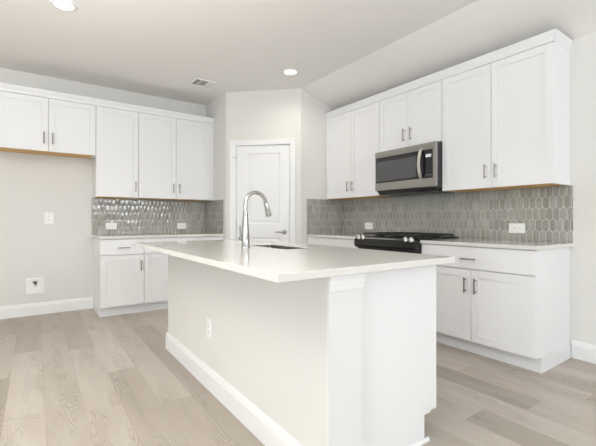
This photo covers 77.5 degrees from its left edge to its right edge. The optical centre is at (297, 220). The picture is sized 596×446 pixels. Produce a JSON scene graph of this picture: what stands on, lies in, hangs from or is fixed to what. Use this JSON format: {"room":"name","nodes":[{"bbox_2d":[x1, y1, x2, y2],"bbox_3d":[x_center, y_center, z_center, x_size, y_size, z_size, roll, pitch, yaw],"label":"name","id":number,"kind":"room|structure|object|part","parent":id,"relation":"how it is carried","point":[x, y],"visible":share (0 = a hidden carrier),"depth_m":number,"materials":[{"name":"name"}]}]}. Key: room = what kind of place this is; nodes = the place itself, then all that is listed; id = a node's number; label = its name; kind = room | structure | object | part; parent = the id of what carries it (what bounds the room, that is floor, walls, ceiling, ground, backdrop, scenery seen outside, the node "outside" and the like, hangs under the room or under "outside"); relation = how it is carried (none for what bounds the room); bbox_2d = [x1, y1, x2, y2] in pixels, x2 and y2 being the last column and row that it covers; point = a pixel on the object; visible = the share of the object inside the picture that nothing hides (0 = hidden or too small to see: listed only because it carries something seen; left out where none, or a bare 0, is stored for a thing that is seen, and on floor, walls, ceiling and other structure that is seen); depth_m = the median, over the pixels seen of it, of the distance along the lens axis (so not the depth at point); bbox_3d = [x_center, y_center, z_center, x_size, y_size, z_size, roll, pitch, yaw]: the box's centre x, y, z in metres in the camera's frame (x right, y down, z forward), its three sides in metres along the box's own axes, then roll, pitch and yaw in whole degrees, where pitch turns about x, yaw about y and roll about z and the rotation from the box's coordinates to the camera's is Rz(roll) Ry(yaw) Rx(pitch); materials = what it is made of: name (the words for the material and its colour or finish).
{"room":"kitchen","nodes":[
{"label":"kitchen","id":0,"kind":"room"},
{"bbox_2d":[0,68,205,306],"bbox_3d":[-3.943,-0.296,3.710,6.256,2.778,0.120,0,0,-35],"label":"wall","id":1,"kind":"structure","parent":0,"point":[60,252],"depth_m":4.37,"materials":[{"name":"paint"}]},
{"bbox_2d":[26,277,43,293],"bbox_3d":[-3.022,0.756,4.267,0.170,0.180,0.036,0,0,-35],"label":"water supply box","id":2,"kind":"object","parent":1,"relation":"attached to","point":[36,285],"visible":1,"depth_m":4.28,"materials":[{"name":"white plastic"}]},
{"bbox_2d":[0,297,92,318],"bbox_3d":[-4.502,1.024,3.230,4.790,0.139,0.016,0,0,-35],"label":"baseboard","id":3,"kind":"structure","parent":1,"relation":"attached to","point":[22,310],"depth_m":4.33,"materials":[{"name":"paint"}]},
{"bbox_2d":[0,91,95,158],"bbox_3d":[-2.836,-1.054,4.210,0.930,0.591,0.344,0,0,-35],"label":"upper cabinet","id":4,"kind":"object","parent":1,"relation":"attached to","point":[29,124],"visible":1,"depth_m":4.10,"materials":[{"name":"paint"}]},
{"bbox_3d":[-2.953,-1.054,3.974,0.462,0.586,0.019,0,0,-35],"label":"door","id":5,"kind":"part","parent":4,"relation":"part of","materials":[{"name":"paint"}]},
{"bbox_3d":[-2.573,-1.054,4.243,0.460,0.586,0.019,0,0,-35],"label":"door","id":6,"kind":"part","parent":4,"relation":"part of","materials":[{"name":"paint"}]},
{"bbox_2d":[0,82,214,123],"bbox_3d":[-2.159,-1.389,4.524,2.398,0.077,0.042,0,0,-35],"label":"crown molding","id":7,"kind":"structure","parent":4,"relation":"attached to","point":[6,87],"depth_m":4.38,"materials":[{"name":"paint"}]},
{"bbox_2d":[44,212,53,223],"bbox_3d":[-2.921,-0.024,4.356,0.088,0.132,0.009,0,0,-35],"label":"wall outlet","id":8,"kind":"object","parent":1,"relation":"attached to","point":[48,217],"visible":1,"depth_m":4.35,"materials":[{"name":"white plastic"}]},
{"bbox_2d":[93,106,137,198],"bbox_3d":[-2.263,-0.815,4.616,0.470,1.071,0.344,0,0,-35],"label":"upper cabinet","id":9,"kind":"object","parent":1,"relation":"attached to","point":[115,162],"visible":0.98,"depth_m":4.50,"materials":[{"name":"paint"}]},
{"bbox_2d":[92,198,223,234],"bbox_3d":[-1.776,-0.049,4.779,1.480,0.457,0.642,0,0,-35],"label":"backsplash","id":10,"kind":"structure","parent":1,"relation":"attached to","point":[131,216],"depth_m":5.02,"materials":[{"name":"grey tile"}]},
{"bbox_2d":[106,223,116,228],"bbox_3d":[-2.376,0.076,4.729,0.128,0.082,0.009,0,0,-35],"label":"wall outlet","id":11,"kind":"object","parent":10,"relation":"attached to","point":[108,225],"visible":1,"depth_m":4.73,"materials":[{"name":"white plastic"}]},
{"bbox_2d":[177,223,185,228],"bbox_3d":[-1.643,0.081,5.248,0.125,0.082,0.009,0,0,-35],"label":"wall outlet","id":12,"kind":"object","parent":10,"relation":"attached to","point":[179,225],"visible":1,"depth_m":5.25,"materials":[{"name":"white plastic"}]},
{"bbox_2d":[136,113,213,200],"bbox_3d":[-1.664,-0.815,5.040,0.994,1.071,0.344,0,0,-35],"label":"upper cabinet","id":13,"kind":"object","parent":1,"relation":"attached to","point":[176,156],"visible":0.99,"depth_m":4.90,"materials":[{"name":"paint"}]},
{"bbox_3d":[-1.807,-0.814,4.786,0.462,1.066,0.019,0,0,-35],"label":"door","id":14,"kind":"part","parent":13,"relation":"part of","materials":[{"name":"paint"}]},
{"bbox_3d":[-1.430,-0.814,5.053,0.455,1.066,0.019,0,0,-35],"label":"door","id":15,"kind":"part","parent":13,"relation":"part of","materials":[{"name":"paint"}]},
{"bbox_2d":[206,95,222,200],"bbox_3d":[-1.178,-0.296,5.304,0.100,2.778,0.718,0,0,-35],"label":"wall","id":16,"kind":"structure","parent":0,"point":[214,109],"depth_m":5.12,"materials":[{"name":"paint"}]},
{"bbox_2d":[223,88,306,243],"bbox_3d":[-0.449,-0.296,4.868,1.146,2.778,0.100,0,0,9],"label":"wall","id":17,"kind":"structure","parent":0,"point":[279,113],"depth_m":4.80,"materials":[{"name":"paint"}]},
{"bbox_2d":[229,138,295,242],"bbox_3d":[-0.460,0.025,4.842,0.880,2.135,0.154,0,0,9],"label":"door","id":18,"kind":"structure","parent":17,"relation":"in","point":[267,166],"depth_m":4.83,"materials":[{"name":"paint"}]},
{"bbox_3d":[-0.220,0.154,4.758,0.144,0.062,0.066,0,0,9],"label":"handle","id":19,"kind":"part","parent":18,"relation":"part of","materials":[{"name":"silver metal"}]},
{"bbox_2d":[0,0,595,109],"bbox_3d":[-0.880,-1.620,0.631,7.934,0.370,8.687,0,0,-35],"label":"ceiling","id":20,"kind":"structure","parent":0,"point":[343,53],"depth_m":3.41,"materials":[{"name":"paint"}]},
{"bbox_2d":[50,0,76,11],"bbox_3d":[-1.833,-1.681,2.905,0.184,0.006,0.184,0,0,-35],"label":"recessed light","id":21,"kind":"object","parent":20,"relation":"in","point":[64,5],"visible":1,"depth_m":2.91,"materials":[{"name":"white plastic"}]},
{"bbox_2d":[54,0,73,9],"bbox_3d":[-1.833,-1.681,2.905,0.133,0.001,0.133,0,0,-35],"label":"diffuser","id":22,"kind":"object","parent":21,"relation":"attached to","point":[64,5],"depth_m":2.91,"materials":[{"name":"white plastic"}]},
{"bbox_2d":[189,78,216,88],"bbox_3d":[-1.164,-1.681,4.562,0.270,0.008,0.230,0,0,-35],"label":"ceiling vent","id":23,"kind":"object","parent":20,"relation":"in","point":[197,82],"visible":1,"depth_m":4.56,"materials":[{"name":"white plastic"}]},
{"bbox_2d":[282,69,297,75],"bbox_3d":[-0.088,-1.681,4.222,0.184,0.006,0.184,0,0,-35],"label":"recessed light","id":24,"kind":"object","parent":20,"relation":"in","point":[290,72],"visible":1,"depth_m":4.22,"materials":[{"name":"white plastic"}]},
{"bbox_2d":[285,70,295,74],"bbox_3d":[-0.088,-1.681,4.222,0.133,0.001,0.133,0,0,-35],"label":"diffuser","id":25,"kind":"object","parent":24,"relation":"attached to","point":[290,72],"depth_m":4.23,"materials":[{"name":"white plastic"}]},
{"bbox_2d":[0,308,595,445],"bbox_3d":[-0.880,1.143,0.631,7.934,0.100,8.687,0,0,-35],"label":"floor","id":26,"kind":"structure","parent":0,"point":[77,377],"depth_m":2.30,"materials":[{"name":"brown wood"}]},
{"bbox_2d":[93,238,143,316],"bbox_3d":[-2.172,0.652,4.484,0.458,0.882,0.664,0,0,-35],"label":"base cabinet","id":27,"kind":"object","parent":26,"relation":"on","point":[118,265],"visible":0.99,"depth_m":4.25,"materials":[{"name":"paint"}]},
{"bbox_3d":[-2.007,0.305,4.252,0.454,0.176,0.019,0,0,-35],"label":"drawer","id":28,"kind":"part","parent":27,"relation":"part of","materials":[{"name":"paint"}]},
{"bbox_3d":[-2.007,0.689,4.252,0.454,0.576,0.019,0,0,-35],"label":"door","id":29,"kind":"part","parent":27,"relation":"part of","materials":[{"name":"paint"}]},
{"bbox_2d":[143,236,222,311],"bbox_3d":[-1.575,0.652,4.907,1.002,0.882,0.664,0,0,-35],"label":"base cabinet","id":30,"kind":"object","parent":26,"relation":"on","point":[155,263],"visible":0.23,"depth_m":4.48,"materials":[{"name":"paint"}]},
{"bbox_3d":[-1.629,0.689,4.520,0.461,0.576,0.019,0,0,-35],"label":"door","id":31,"kind":"part","parent":30,"relation":"part of","materials":[{"name":"paint"}]},
{"bbox_2d":[91,233,223,238],"bbox_3d":[-1.776,0.196,4.778,1.481,0.029,0.642,0,0,-35],"label":"countertop","id":32,"kind":"structure","parent":30,"relation":"on","point":[157,235],"depth_m":4.56,"materials":[{"name":"white stone"}]},
{"bbox_3d":[-1.440,0.305,4.654,0.926,0.176,0.019,0,0,-35],"label":"drawer","id":33,"kind":"part","parent":30,"relation":"part of","materials":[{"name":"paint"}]},
{"bbox_2d":[166,255,435,445],"bbox_3d":[-0.183,0.652,2.518,0.794,0.882,2.152,0,0,-35],"label":"kitchen island","id":34,"kind":"object","parent":26,"relation":"on","point":[344,360],"visible":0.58,"depth_m":1.73,"materials":[{"name":"paint"}]},
{"bbox_2d":[207,318,211,338],"bbox_3d":[-0.578,0.704,2.410,0.009,0.125,0.070,0,0,-35],"label":"wall outlet","id":35,"kind":"object","parent":34,"relation":"attached to","point":[209,322],"visible":1,"depth_m":2.40,"materials":[{"name":"white plastic"}]},
{"bbox_3d":[-0.505,1.024,2.299,0.016,0.139,2.132,0,0,-35],"label":"baseboard","id":36,"kind":"part","parent":34,"relation":"part of","materials":[{"name":"paint"}]},
{"bbox_2d":[134,239,454,282],"bbox_3d":[-0.277,0.196,2.433,1.038,0.029,2.186,0,0,-35],"label":"island countertop","id":37,"kind":"structure","parent":34,"relation":"on","point":[276,265],"depth_m":1.80,"materials":[{"name":"white stone"}]},
{"bbox_2d":[238,191,270,247],"bbox_3d":[-0.297,-0.009,2.535,0.228,0.380,0.116,0,0,-35],"label":"faucet","id":38,"kind":"object","parent":37,"relation":"on","point":[244,237],"visible":1,"depth_m":2.45,"materials":[{"name":"silver metal"}]},
{"bbox_3d":[-0.380,0.087,2.507,0.032,0.109,0.066,0,0,-35],"label":"lever","id":39,"kind":"part","parent":38,"relation":"part of","materials":[{"name":"silver metal"}]},
{"bbox_3d":[-0.286,-0.129,2.509,0.181,0.140,0.025,0,0,-35],"label":"spout","id":40,"kind":"part","parent":38,"relation":"part of","materials":[{"name":"silver metal"}]},
{"bbox_2d":[251,245,304,248],"bbox_3d":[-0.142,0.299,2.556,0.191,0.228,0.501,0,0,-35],"label":"sink","id":41,"kind":"object","parent":37,"relation":"in","point":[268,246],"visible":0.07,"depth_m":2.72,"materials":[{"name":"metal"}]},
{"bbox_3d":[0.199,0.245,1.480,0.195,0.068,0.017,0,0,-35],"label":"capital trim","id":42,"kind":"part","parent":34,"relation":"part of","materials":[{"name":"paint"}]},
{"bbox_3d":[0.470,0.652,1.735,0.563,0.882,0.018,0,0,-35],"label":"panel","id":43,"kind":"part","parent":34,"relation":"part of","materials":[{"name":"paint"}]},
{"bbox_3d":[0.449,1.084,1.702,0.491,0.018,0.012,0,0,-35],"label":"shoe moulding","id":44,"kind":"part","parent":34,"relation":"part of","materials":[{"name":"paint"}]},
{"bbox_2d":[308,237,357,247],"bbox_3d":[0.631,0.652,4.579,0.661,0.882,0.936,0,0,-35],"label":"base cabinet","id":45,"kind":"object","parent":26,"relation":"on","point":[338,242],"visible":0.02,"depth_m":4.39,"materials":[{"name":"paint"}]},
{"bbox_2d":[306,233,371,238],"bbox_3d":[0.640,0.196,4.585,0.639,0.029,0.940,0,0,-35],"label":"countertop","id":46,"kind":"structure","parent":45,"relation":"on","point":[335,235],"depth_m":4.49,"materials":[{"name":"white stone"}]},
{"bbox_2d":[354,232,458,253],"bbox_3d":[1.095,0.604,3.852,0.723,0.938,0.795,0,0,-35],"label":"gas range","id":47,"kind":"object","parent":26,"relation":"on","point":[408,242],"visible":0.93,"depth_m":3.63,"materials":[{"name":"black metal"}]},
{"bbox_3d":[0.854,0.237,3.676,0.064,0.111,0.786,0,0,-35],"label":"control panel","id":48,"kind":"part","parent":47,"relation":"part of","materials":[{"name":"black metal"}]},
{"bbox_2d":[365,235,458,239],"bbox_3d":[1.133,0.174,3.881,0.627,0.012,0.792,0,0,-35],"label":"cooktop","id":49,"kind":"object","parent":47,"relation":"in","point":[424,237],"depth_m":3.62,"materials":[{"name":"black metal"}]},
{"bbox_2d":[422,244,571,373],"bbox_3d":[1.637,0.652,3.159,0.661,0.882,0.953,0,0,-35],"label":"base cabinet","id":50,"kind":"object","parent":26,"relation":"on","point":[510,306],"visible":0.75,"depth_m":2.84,"materials":[{"name":"paint"}]},
{"bbox_3d":[1.267,0.689,3.192,0.019,0.576,0.466,0,0,-35],"label":"door","id":51,"kind":"part","parent":50,"relation":"part of","materials":[{"name":"paint"}]},
{"bbox_3d":[1.404,0.526,2.949,0.038,0.123,0.012,0,0,-35],"label":"handle","id":52,"kind":"part","parent":50,"relation":"part of","materials":[{"name":"silver metal"}]},
{"bbox_3d":[1.403,0.305,3.000,0.019,0.176,0.937,0,0,-35],"label":"drawer","id":53,"kind":"part","parent":50,"relation":"part of","materials":[{"name":"paint"}]},
{"bbox_2d":[420,238,573,249],"bbox_3d":[1.650,0.196,3.160,0.639,0.029,0.969,0,0,-35],"label":"countertop","id":54,"kind":"structure","parent":50,"relation":"on","point":[509,244],"depth_m":2.95,"materials":[{"name":"white stone"}]},
{"bbox_3d":[1.539,0.689,2.809,0.019,0.576,0.467,0,0,-35],"label":"door","id":55,"kind":"part","parent":50,"relation":"part of","materials":[{"name":"paint"}]},
{"bbox_2d":[307,93,333,243],"bbox_3d":[0.394,-0.279,5.050,0.744,2.744,0.100,0,0,-35],"label":"wall","id":56,"kind":"structure","parent":0,"point":[316,110],"depth_m":4.88,"materials":[{"name":"paint"}]},
{"bbox_2d":[349,32,595,344],"bbox_3d":[2.714,-0.171,2.317,0.120,2.528,7.042,0,0,-35],"label":"wall","id":57,"kind":"structure","parent":0,"point":[582,49],"depth_m":2.90,"materials":[{"name":"paint"}]},
{"bbox_2d":[327,102,396,199],"bbox_3d":[0.760,-0.815,4.671,0.344,1.071,0.936,0,0,-35],"label":"upper cabinet","id":58,"kind":"object","parent":57,"relation":"attached to","point":[353,137],"visible":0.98,"depth_m":4.55,"materials":[{"name":"paint"}]},
{"bbox_3d":[0.523,-0.814,4.790,0.019,1.066,0.464,0,0,-35],"label":"door","id":59,"kind":"part","parent":58,"relation":"part of","materials":[{"name":"paint"}]},
{"bbox_3d":[0.794,-0.814,4.408,0.019,1.066,0.464,0,0,-35],"label":"door","id":60,"kind":"part","parent":58,"relation":"part of","materials":[{"name":"paint"}]},
{"bbox_2d":[380,80,441,151],"bbox_3d":[1.261,-1.054,3.964,0.344,0.591,0.790,0,0,-35],"label":"upper cabinet","id":61,"kind":"object","parent":57,"relation":"attached to","point":[413,117],"visible":0.77,"depth_m":3.84,"materials":[{"name":"paint"}]},
{"bbox_3d":[1.045,-1.054,4.054,0.019,0.586,0.390,0,0,-35],"label":"door","id":62,"kind":"part","parent":61,"relation":"part of","materials":[{"name":"paint"}]},
{"bbox_2d":[375,141,453,195],"bbox_3d":[1.219,-0.513,3.922,0.439,0.472,0.770,0,0,-35],"label":"microwave","id":63,"kind":"object","parent":61,"relation":"attached to","point":[415,169],"visible":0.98,"depth_m":3.76,"materials":[{"name":"metal"}]},
{"bbox_3d":[1.048,-0.545,3.901,0.025,0.277,0.583,0,0,-35],"label":"door glass","id":64,"kind":"part","parent":63,"relation":"part of","materials":[{"name":"grey glass"}]},
{"bbox_3d":[1.193,-0.549,3.628,0.057,0.310,0.033,0,0,-35],"label":"handle","id":65,"kind":"part","parent":63,"relation":"part of","materials":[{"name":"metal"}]},
{"bbox_3d":[1.257,-0.545,3.605,0.025,0.277,0.138,0,0,-35],"label":"control panel","id":66,"kind":"part","parent":63,"relation":"part of","materials":[{"name":"black glass"}]},
{"bbox_3d":[1.273,-1.054,3.731,0.019,0.586,0.392,0,0,-35],"label":"door","id":67,"kind":"part","parent":61,"relation":"part of","materials":[{"name":"paint"}]},
{"bbox_2d":[306,185,573,242],"bbox_3d":[1.149,-0.049,3.868,0.638,0.457,2.700,0,0,-35],"label":"backsplash","id":68,"kind":"structure","parent":57,"relation":"attached to","point":[547,213],"depth_m":3.71,"materials":[{"name":"grey tile"}]},
{"bbox_2d":[365,223,372,228],"bbox_3d":[0.902,0.073,4.743,0.009,0.085,0.135,0,0,-35],"label":"wall outlet","id":69,"kind":"object","parent":68,"relation":"attached to","point":[367,225],"visible":1,"depth_m":4.74,"materials":[{"name":"white plastic"}]},
{"bbox_2d":[509,223,524,232],"bbox_3d":[1.935,0.070,3.285,0.009,0.085,0.135,0,0,-35],"label":"wall outlet","id":70,"kind":"object","parent":68,"relation":"attached to","point":[513,227],"visible":1,"depth_m":3.28,"materials":[{"name":"white plastic"}]},
{"bbox_2d":[442,41,569,191],"bbox_3d":[1.763,-0.815,3.256,0.344,1.071,0.941,0,0,-35],"label":"upper cabinet","id":71,"kind":"object","parent":57,"relation":"attached to","point":[506,121],"visible":1,"depth_m":3.07,"materials":[{"name":"paint"}]},
{"bbox_2d":[325,29,572,118],"bbox_3d":[1.275,-1.389,3.958,0.328,0.077,2.696,0,0,-35],"label":"crown molding","id":72,"kind":"structure","parent":71,"relation":"attached to","point":[555,35],"depth_m":3.35,"materials":[{"name":"paint"}]},
{"bbox_3d":[1.525,-0.814,3.376,0.019,1.066,0.465,0,0,-35],"label":"door","id":73,"kind":"part","parent":71,"relation":"part of","materials":[{"name":"paint"}]},
{"bbox_3d":[1.613,-0.419,3.204,0.038,0.120,0.012,0,0,-35],"label":"handle","id":74,"kind":"part","parent":71,"relation":"part of","materials":[{"name":"silver metal"}]},
{"bbox_3d":[1.662,-0.419,3.133,0.038,0.120,0.012,0,0,-35],"label":"handle","id":75,"kind":"part","parent":71,"relation":"part of","materials":[{"name":"silver metal"}]},
{"bbox_3d":[1.797,-0.814,2.992,0.019,1.066,0.468,0,0,-35],"label":"door","id":76,"kind":"part","parent":71,"relation":"part of","materials":[{"name":"paint"}]},
{"bbox_2d":[571,340,595,363],"bbox_3d":[3.437,1.024,1.180,0.016,0.139,4.350,0,0,-35],"label":"baseboard","id":77,"kind":"structure","parent":57,"relation":"attached to","point":[582,351],"depth_m":2.88,"materials":[{"name":"paint"}]}
]}

